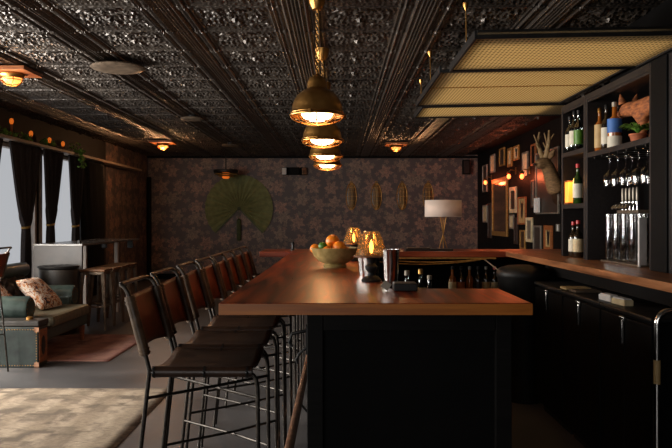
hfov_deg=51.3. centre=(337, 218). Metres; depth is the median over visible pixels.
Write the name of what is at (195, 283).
bar stool
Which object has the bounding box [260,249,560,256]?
countertop
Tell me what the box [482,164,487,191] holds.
picture frame
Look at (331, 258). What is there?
fruit bowl
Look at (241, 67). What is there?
ceiling
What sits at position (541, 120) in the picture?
ceiling slab
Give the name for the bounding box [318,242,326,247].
lime
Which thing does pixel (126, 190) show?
wall
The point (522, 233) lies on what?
picture
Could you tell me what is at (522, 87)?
ceiling panel
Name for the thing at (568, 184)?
lantern
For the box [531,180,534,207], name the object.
picture frame
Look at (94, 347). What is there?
rug
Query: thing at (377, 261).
tin
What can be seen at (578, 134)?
bottle
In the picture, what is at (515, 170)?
wall lamp
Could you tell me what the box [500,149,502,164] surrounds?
picture
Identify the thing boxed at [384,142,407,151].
ceiling light
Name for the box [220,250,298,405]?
bar stool
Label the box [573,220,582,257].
bottle
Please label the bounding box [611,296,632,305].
caddy
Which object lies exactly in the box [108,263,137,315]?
backless stool
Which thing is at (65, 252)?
table
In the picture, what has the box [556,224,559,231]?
switch plate
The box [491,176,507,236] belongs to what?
picture frame
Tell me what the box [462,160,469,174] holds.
wall speaker
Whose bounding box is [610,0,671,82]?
wall
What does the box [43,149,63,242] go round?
curtain
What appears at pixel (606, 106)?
bottle
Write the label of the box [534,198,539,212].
picture frame
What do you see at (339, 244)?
orange
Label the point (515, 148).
picture
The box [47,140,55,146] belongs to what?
ivy plant
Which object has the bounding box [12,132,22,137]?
ivy plant
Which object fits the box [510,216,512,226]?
picture
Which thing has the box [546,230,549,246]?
picture
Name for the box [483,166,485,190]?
picture
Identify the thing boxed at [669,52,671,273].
shelving unit
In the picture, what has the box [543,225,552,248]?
picture frame
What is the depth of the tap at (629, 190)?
4.45 m
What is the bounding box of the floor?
[0,279,584,447]
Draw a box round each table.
[33,238,138,311]
[37,264,79,334]
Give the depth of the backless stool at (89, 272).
8.53 m
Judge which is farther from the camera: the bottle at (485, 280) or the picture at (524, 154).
the picture at (524, 154)
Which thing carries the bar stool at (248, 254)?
on the floor
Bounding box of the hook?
[288,324,306,363]
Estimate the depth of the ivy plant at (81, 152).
11.01 m
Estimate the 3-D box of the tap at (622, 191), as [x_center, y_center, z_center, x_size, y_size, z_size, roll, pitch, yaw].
[1.825,-0.129,4.570,0.093,0.143,0.024,0,0,0]
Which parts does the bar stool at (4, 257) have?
backrest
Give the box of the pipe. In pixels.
[147,177,150,275]
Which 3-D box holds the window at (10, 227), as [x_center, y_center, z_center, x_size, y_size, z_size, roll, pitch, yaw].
[-4.335,-0.025,9.085,0.130,1.910,1.670,0,0,0]
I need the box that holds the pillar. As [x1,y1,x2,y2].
[651,54,668,272]
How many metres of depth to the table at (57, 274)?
8.11 m
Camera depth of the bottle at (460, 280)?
6.18 m
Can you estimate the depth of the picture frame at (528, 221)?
11.45 m
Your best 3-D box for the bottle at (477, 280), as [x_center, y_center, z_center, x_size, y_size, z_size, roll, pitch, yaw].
[1.240,0.554,6.200,0.070,0.270,0.070,0,0,0]
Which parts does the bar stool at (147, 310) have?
rail, leg, backrest, leg, leg, seat, leg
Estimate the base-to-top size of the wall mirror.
0.960 m
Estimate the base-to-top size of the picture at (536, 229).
0.347 m
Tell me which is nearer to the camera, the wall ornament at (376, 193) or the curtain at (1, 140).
the curtain at (1, 140)
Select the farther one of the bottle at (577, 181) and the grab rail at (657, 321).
the bottle at (577, 181)
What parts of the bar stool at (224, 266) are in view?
leg, backrest, leg, leg, leg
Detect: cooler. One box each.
[534,281,606,433]
[562,290,651,447]
[600,302,671,447]
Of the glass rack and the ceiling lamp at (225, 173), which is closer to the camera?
the glass rack
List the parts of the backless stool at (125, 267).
leg, leg, seat, leg, leg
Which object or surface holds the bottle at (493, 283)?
on the countertop at (440, 273)
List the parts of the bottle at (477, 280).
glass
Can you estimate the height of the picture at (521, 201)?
0.410 m
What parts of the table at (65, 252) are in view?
panel, leg, leg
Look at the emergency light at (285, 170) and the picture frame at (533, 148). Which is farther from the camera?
the emergency light at (285, 170)
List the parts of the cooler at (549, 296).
door, lid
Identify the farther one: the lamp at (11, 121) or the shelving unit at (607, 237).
the lamp at (11, 121)
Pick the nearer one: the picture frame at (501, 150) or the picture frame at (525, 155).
the picture frame at (525, 155)
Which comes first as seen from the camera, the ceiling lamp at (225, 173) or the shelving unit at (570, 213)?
the shelving unit at (570, 213)
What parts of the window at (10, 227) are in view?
pane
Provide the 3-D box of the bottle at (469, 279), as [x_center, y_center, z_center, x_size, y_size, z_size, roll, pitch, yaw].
[1.165,0.554,6.200,0.068,0.270,0.068,0,0,0]
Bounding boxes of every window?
[0,142,36,277]
[39,151,71,242]
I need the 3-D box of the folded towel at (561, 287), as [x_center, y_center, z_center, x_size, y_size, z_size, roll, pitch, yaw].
[1.500,0.436,4.420,0.160,0.014,0.120,0,0,0]
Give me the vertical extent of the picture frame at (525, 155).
0.402 m
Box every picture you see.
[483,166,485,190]
[484,206,485,220]
[489,205,490,235]
[491,156,493,171]
[493,181,505,231]
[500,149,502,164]
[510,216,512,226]
[511,191,514,208]
[514,147,517,158]
[518,198,524,222]
[521,232,523,247]
[523,153,526,173]
[527,221,530,238]
[532,146,534,163]
[532,182,533,205]
[534,227,539,248]
[535,199,537,211]
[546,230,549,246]
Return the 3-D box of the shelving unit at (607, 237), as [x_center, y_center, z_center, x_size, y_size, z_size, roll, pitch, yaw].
[1.900,-0.285,4.300,0.400,1.130,1.020,0,0,0]
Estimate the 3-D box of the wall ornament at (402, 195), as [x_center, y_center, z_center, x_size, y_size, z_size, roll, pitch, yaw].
[1.445,-0.531,15.783,0.254,0.664,0.039,0,0,0]
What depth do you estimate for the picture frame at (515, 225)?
12.36 m
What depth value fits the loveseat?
7.32 m
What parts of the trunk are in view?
lid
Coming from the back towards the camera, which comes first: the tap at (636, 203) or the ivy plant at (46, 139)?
the ivy plant at (46, 139)
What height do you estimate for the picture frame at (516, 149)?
0.253 m
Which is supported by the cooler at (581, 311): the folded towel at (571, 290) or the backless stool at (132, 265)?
the folded towel at (571, 290)
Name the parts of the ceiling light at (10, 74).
bulb glass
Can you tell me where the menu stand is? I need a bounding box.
[638,217,646,266]
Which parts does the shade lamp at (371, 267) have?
bulb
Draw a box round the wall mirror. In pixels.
[535,146,559,213]
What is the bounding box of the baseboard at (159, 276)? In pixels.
[156,274,259,278]
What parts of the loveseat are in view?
arm, arm, arm panel, leg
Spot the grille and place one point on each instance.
(466, 163)
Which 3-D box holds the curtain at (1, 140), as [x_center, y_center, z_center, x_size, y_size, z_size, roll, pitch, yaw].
[-4.166,0.163,8.295,0.121,2.314,0.786,0,0,5]
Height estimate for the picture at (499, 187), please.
0.945 m
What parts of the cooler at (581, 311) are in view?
door, lid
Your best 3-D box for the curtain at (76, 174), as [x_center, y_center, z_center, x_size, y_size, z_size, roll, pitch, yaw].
[-4.166,0.163,11.153,0.121,2.314,0.678,0,0,6]
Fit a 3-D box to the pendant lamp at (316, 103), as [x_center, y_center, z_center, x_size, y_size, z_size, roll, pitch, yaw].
[-0.125,-0.990,4.354,0.353,0.820,0.355,0,0,0]
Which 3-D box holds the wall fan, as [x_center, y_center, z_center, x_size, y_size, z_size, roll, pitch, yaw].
[-2.230,-0.257,15.737,1.537,1.485,0.100,0,0,0]
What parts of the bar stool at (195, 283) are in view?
rail, leg, backrest, leg, leg, seat, leg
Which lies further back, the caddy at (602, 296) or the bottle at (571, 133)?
the bottle at (571, 133)
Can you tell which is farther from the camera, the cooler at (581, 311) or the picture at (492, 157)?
the picture at (492, 157)
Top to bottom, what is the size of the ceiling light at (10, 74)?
0.184 m
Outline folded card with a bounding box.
[381,280,391,290]
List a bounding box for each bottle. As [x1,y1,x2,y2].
[417,269,425,288]
[449,266,455,288]
[457,266,464,288]
[466,266,472,288]
[474,266,481,288]
[482,266,489,288]
[490,266,497,288]
[565,116,574,147]
[568,222,574,256]
[569,111,578,150]
[573,164,582,203]
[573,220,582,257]
[574,110,582,144]
[594,108,601,150]
[601,104,608,148]
[607,102,621,147]
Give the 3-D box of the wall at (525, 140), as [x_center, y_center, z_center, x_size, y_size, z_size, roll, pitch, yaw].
[3.200,-0.055,10.600,0.100,2.810,10.400,0,0,0]
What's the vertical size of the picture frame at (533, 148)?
0.343 m
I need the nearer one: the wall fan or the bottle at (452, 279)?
the bottle at (452, 279)
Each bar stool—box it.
[0,246,11,371]
[119,275,270,447]
[150,267,277,447]
[176,261,285,447]
[195,257,291,446]
[210,253,296,423]
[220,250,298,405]
[230,248,301,390]
[238,246,303,365]
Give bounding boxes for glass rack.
[594,144,648,158]
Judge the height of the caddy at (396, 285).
0.030 m
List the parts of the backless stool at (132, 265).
leg, seat, leg, leg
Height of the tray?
0.028 m
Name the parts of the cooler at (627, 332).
lid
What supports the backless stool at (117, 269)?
on the floor
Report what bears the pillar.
on the countertop at (639, 282)
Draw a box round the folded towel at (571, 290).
[569,289,601,292]
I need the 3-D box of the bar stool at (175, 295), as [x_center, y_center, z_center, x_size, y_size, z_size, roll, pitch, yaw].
[-0.578,0.796,3.350,0.554,1.109,0.444,0,0,0]
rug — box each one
[0,388,166,447]
[47,334,136,361]
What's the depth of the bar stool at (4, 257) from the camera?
6.19 m
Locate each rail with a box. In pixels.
[284,355,306,447]
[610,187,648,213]
[653,308,671,447]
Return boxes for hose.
[380,260,479,264]
[399,258,486,262]
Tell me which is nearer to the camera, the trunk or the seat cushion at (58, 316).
the trunk
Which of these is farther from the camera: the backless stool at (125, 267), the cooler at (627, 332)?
the backless stool at (125, 267)
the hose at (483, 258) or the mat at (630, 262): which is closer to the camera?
the mat at (630, 262)
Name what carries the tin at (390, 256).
on the countertop at (421, 368)
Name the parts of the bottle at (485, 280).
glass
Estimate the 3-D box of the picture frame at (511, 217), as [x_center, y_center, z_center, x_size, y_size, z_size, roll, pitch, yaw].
[3.133,0.051,12.620,0.030,0.260,0.296,0,0,0]
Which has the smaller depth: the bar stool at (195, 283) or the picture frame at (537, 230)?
the bar stool at (195, 283)
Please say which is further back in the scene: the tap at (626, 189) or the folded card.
the tap at (626, 189)
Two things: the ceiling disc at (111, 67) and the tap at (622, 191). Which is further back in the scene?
the ceiling disc at (111, 67)
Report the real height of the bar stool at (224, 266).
1.109 m
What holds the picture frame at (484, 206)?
attached to the wall at (525, 140)
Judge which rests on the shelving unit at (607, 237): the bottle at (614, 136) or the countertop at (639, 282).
the bottle at (614, 136)
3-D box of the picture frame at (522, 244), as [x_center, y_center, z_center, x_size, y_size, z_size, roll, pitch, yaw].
[3.133,0.351,11.876,0.030,0.329,0.320,0,0,0]
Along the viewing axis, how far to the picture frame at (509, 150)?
12.71 m
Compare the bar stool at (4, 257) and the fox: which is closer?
the fox
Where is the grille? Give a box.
[464,161,469,172]
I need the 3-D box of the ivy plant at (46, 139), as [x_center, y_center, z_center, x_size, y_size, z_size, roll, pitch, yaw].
[-4.177,-1.085,9.887,0.174,0.111,0.119,0,0,36]
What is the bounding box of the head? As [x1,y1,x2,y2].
[533,130,560,204]
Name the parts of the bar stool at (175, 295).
rail, leg, backrest, leg, seat, leg, leg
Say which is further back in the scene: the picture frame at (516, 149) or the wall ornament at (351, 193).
the wall ornament at (351, 193)
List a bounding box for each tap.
[610,188,623,209]
[614,188,627,209]
[617,188,631,209]
[621,187,634,209]
[624,187,638,209]
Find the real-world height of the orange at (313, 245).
0.058 m
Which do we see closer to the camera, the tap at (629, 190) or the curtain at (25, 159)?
the tap at (629, 190)
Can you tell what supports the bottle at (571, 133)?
on the shelving unit at (570, 213)
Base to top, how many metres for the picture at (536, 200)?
0.208 m
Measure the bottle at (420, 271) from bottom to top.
0.215 m
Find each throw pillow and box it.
[0,285,11,295]
[15,277,62,309]
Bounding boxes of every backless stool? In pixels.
[78,268,114,329]
[89,266,123,325]
[99,264,130,319]
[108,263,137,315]
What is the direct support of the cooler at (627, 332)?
on the floor
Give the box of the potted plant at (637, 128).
[616,122,648,140]
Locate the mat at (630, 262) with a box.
[601,259,648,266]
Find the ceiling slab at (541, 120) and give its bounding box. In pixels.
[465,81,609,154]
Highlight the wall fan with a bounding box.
[205,175,272,240]
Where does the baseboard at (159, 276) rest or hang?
attached to the wall at (312, 207)
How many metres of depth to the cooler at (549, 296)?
4.66 m
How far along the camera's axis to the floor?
5.48 m
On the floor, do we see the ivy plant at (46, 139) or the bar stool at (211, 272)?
the bar stool at (211, 272)
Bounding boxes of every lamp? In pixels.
[9,118,13,135]
[213,153,237,178]
[289,0,345,125]
[301,47,343,148]
[309,82,342,162]
[313,158,341,170]
[345,227,365,260]
[353,231,382,281]
[425,200,461,247]
[507,167,516,178]
[519,167,529,178]
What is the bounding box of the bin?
[496,264,550,403]
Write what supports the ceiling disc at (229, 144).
attached to the ceiling at (241, 67)
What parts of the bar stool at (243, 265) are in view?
backrest, leg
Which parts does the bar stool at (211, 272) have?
rail, leg, backrest, leg, leg, leg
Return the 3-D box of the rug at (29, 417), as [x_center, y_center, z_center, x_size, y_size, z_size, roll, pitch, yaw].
[-2.680,1.346,4.080,2.740,0.006,2.960,0,0,0]
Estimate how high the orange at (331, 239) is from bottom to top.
0.077 m
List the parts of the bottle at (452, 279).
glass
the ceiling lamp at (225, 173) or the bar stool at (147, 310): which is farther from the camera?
the ceiling lamp at (225, 173)
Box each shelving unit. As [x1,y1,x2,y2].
[561,95,585,259]
[586,63,650,269]
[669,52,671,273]
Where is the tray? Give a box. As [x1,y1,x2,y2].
[404,247,452,250]
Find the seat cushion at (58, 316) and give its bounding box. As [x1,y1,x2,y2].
[33,304,88,326]
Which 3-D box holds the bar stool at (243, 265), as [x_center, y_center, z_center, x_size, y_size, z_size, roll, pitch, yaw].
[-0.578,0.796,5.691,0.554,1.109,0.444,0,0,0]
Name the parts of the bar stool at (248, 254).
backrest, leg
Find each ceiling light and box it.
[0,65,41,85]
[149,140,176,149]
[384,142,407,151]
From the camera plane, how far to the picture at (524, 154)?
11.70 m
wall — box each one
[0,107,146,295]
[147,155,477,273]
[478,117,560,248]
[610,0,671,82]
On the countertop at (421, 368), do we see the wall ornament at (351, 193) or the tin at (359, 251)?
the tin at (359, 251)
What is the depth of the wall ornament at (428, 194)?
15.78 m
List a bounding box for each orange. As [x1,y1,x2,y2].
[310,244,317,252]
[326,234,338,247]
[332,241,345,248]
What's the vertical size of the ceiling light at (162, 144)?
0.184 m
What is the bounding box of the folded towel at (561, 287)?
[560,286,590,289]
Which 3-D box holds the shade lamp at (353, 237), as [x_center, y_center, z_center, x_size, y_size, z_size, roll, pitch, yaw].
[0.105,0.167,4.650,0.161,0.225,0.161,0,0,0]
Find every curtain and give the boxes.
[0,138,2,159]
[9,141,41,278]
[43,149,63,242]
[68,155,84,240]
[79,160,104,294]
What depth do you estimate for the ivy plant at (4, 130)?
8.72 m
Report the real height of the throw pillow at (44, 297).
0.310 m
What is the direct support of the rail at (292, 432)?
attached to the countertop at (421, 368)
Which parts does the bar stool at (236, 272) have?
backrest, leg, leg, leg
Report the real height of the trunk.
0.456 m
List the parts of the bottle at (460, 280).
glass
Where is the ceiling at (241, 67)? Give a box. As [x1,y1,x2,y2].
[0,0,663,156]
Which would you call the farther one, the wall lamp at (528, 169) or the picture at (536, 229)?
the wall lamp at (528, 169)
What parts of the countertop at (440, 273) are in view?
brass strip, panel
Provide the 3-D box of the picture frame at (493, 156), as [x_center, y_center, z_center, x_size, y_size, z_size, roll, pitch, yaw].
[3.133,-1.121,14.174,0.030,0.370,0.401,0,0,0]
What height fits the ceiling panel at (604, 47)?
0.349 m
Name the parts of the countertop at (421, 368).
frame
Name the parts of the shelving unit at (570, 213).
panel, shelf, shelf, panel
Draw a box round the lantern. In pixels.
[564,180,572,203]
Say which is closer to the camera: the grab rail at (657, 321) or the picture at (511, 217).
the grab rail at (657, 321)
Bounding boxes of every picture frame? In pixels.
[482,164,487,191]
[483,205,486,222]
[487,203,491,237]
[490,154,495,172]
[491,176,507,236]
[499,147,504,166]
[507,147,512,166]
[509,186,516,212]
[509,215,514,228]
[513,145,519,160]
[513,217,518,243]
[517,197,526,224]
[519,230,525,248]
[522,151,528,175]
[525,217,532,241]
[530,143,536,165]
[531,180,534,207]
[533,225,541,248]
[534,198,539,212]
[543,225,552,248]
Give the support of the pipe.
on the floor
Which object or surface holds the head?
attached to the wall at (525, 140)
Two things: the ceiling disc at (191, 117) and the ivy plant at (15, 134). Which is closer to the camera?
the ivy plant at (15, 134)
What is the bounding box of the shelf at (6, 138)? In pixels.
[0,133,141,170]
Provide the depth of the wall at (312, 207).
15.80 m
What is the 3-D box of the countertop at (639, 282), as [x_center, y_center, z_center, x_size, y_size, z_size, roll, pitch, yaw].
[1.794,0.815,3.828,0.688,1.070,4.455,0,0,0]
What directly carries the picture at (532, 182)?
attached to the picture frame at (532, 181)
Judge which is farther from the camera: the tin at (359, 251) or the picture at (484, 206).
the picture at (484, 206)
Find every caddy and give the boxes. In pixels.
[392,281,416,290]
[599,293,617,301]
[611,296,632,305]
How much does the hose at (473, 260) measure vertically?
0.048 m
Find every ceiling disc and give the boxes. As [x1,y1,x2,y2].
[90,61,145,74]
[180,114,203,120]
[222,142,238,146]
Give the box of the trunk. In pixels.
[0,316,47,367]
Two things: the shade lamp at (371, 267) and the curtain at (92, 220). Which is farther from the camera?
the curtain at (92, 220)
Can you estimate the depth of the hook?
2.44 m
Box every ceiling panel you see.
[414,79,570,118]
[416,51,627,106]
[449,2,671,71]
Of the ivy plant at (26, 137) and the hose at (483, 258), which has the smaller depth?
the hose at (483, 258)
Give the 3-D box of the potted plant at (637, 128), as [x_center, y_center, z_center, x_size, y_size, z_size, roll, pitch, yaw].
[1.794,-0.511,4.200,0.232,0.121,0.224,0,0,0]
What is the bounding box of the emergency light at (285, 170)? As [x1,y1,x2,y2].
[282,167,306,174]
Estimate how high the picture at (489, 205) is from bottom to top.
0.622 m
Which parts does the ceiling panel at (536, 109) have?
frame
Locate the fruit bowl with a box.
[311,247,358,267]
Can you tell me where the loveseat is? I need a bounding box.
[0,262,88,339]
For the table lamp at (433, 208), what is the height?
0.449 m
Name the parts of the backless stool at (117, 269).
leg, leg, seat, leg, leg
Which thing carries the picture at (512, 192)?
attached to the picture frame at (512, 190)
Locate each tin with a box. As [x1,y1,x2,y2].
[357,249,373,276]
[362,251,380,276]
[382,249,399,283]
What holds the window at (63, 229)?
in the wall at (126, 190)
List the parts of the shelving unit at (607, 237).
panel, shelf, panel, panel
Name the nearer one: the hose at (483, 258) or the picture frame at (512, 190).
the hose at (483, 258)
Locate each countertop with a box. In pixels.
[219,251,532,447]
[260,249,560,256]
[260,249,571,288]
[506,251,671,306]
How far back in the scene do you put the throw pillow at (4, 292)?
6.96 m
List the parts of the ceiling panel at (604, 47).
frame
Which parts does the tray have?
lid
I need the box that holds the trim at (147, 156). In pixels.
[147,156,477,157]
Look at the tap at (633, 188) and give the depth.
4.40 m
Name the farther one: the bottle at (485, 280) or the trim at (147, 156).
the trim at (147, 156)
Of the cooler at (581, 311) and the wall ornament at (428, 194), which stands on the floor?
the cooler at (581, 311)
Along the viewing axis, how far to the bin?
5.09 m
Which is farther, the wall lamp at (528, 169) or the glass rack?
the wall lamp at (528, 169)
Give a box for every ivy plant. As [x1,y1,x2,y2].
[0,128,11,134]
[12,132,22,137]
[22,133,32,141]
[39,138,47,144]
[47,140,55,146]
[68,142,86,167]
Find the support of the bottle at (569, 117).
on the shelving unit at (570, 213)
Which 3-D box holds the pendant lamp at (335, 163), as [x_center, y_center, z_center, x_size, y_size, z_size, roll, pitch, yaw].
[-0.125,-0.990,8.394,0.353,0.820,0.355,0,0,0]
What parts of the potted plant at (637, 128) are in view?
pot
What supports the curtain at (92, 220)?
hanging from the shelf at (6, 138)
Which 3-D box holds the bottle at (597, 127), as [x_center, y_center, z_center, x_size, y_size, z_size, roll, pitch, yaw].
[1.770,-0.601,4.735,0.068,0.300,0.068,0,0,0]
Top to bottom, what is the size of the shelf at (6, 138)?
0.040 m
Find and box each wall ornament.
[346,181,356,209]
[371,181,381,209]
[396,181,407,209]
[422,181,433,206]
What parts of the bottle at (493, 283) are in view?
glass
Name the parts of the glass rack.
rail, rail, rail, rail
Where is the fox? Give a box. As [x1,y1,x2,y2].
[617,94,648,132]
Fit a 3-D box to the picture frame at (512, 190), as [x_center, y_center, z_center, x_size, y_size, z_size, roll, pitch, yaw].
[3.133,-0.340,12.533,0.030,0.466,0.470,0,0,0]
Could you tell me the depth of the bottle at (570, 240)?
5.17 m
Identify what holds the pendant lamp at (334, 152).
hanging from the ceiling at (241, 67)
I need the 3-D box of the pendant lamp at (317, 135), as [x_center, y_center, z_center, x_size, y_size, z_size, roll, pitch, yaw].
[-0.125,-0.990,5.754,0.353,0.820,0.355,0,0,0]
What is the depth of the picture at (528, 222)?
11.48 m
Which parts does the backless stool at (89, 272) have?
leg, leg, seat, seat frame, leg, leg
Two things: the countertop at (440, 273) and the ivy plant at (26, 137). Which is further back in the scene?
the ivy plant at (26, 137)
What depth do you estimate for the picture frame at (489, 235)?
14.48 m
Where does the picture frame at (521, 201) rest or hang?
attached to the wall at (525, 140)
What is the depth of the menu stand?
4.05 m
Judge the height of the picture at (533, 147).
0.283 m

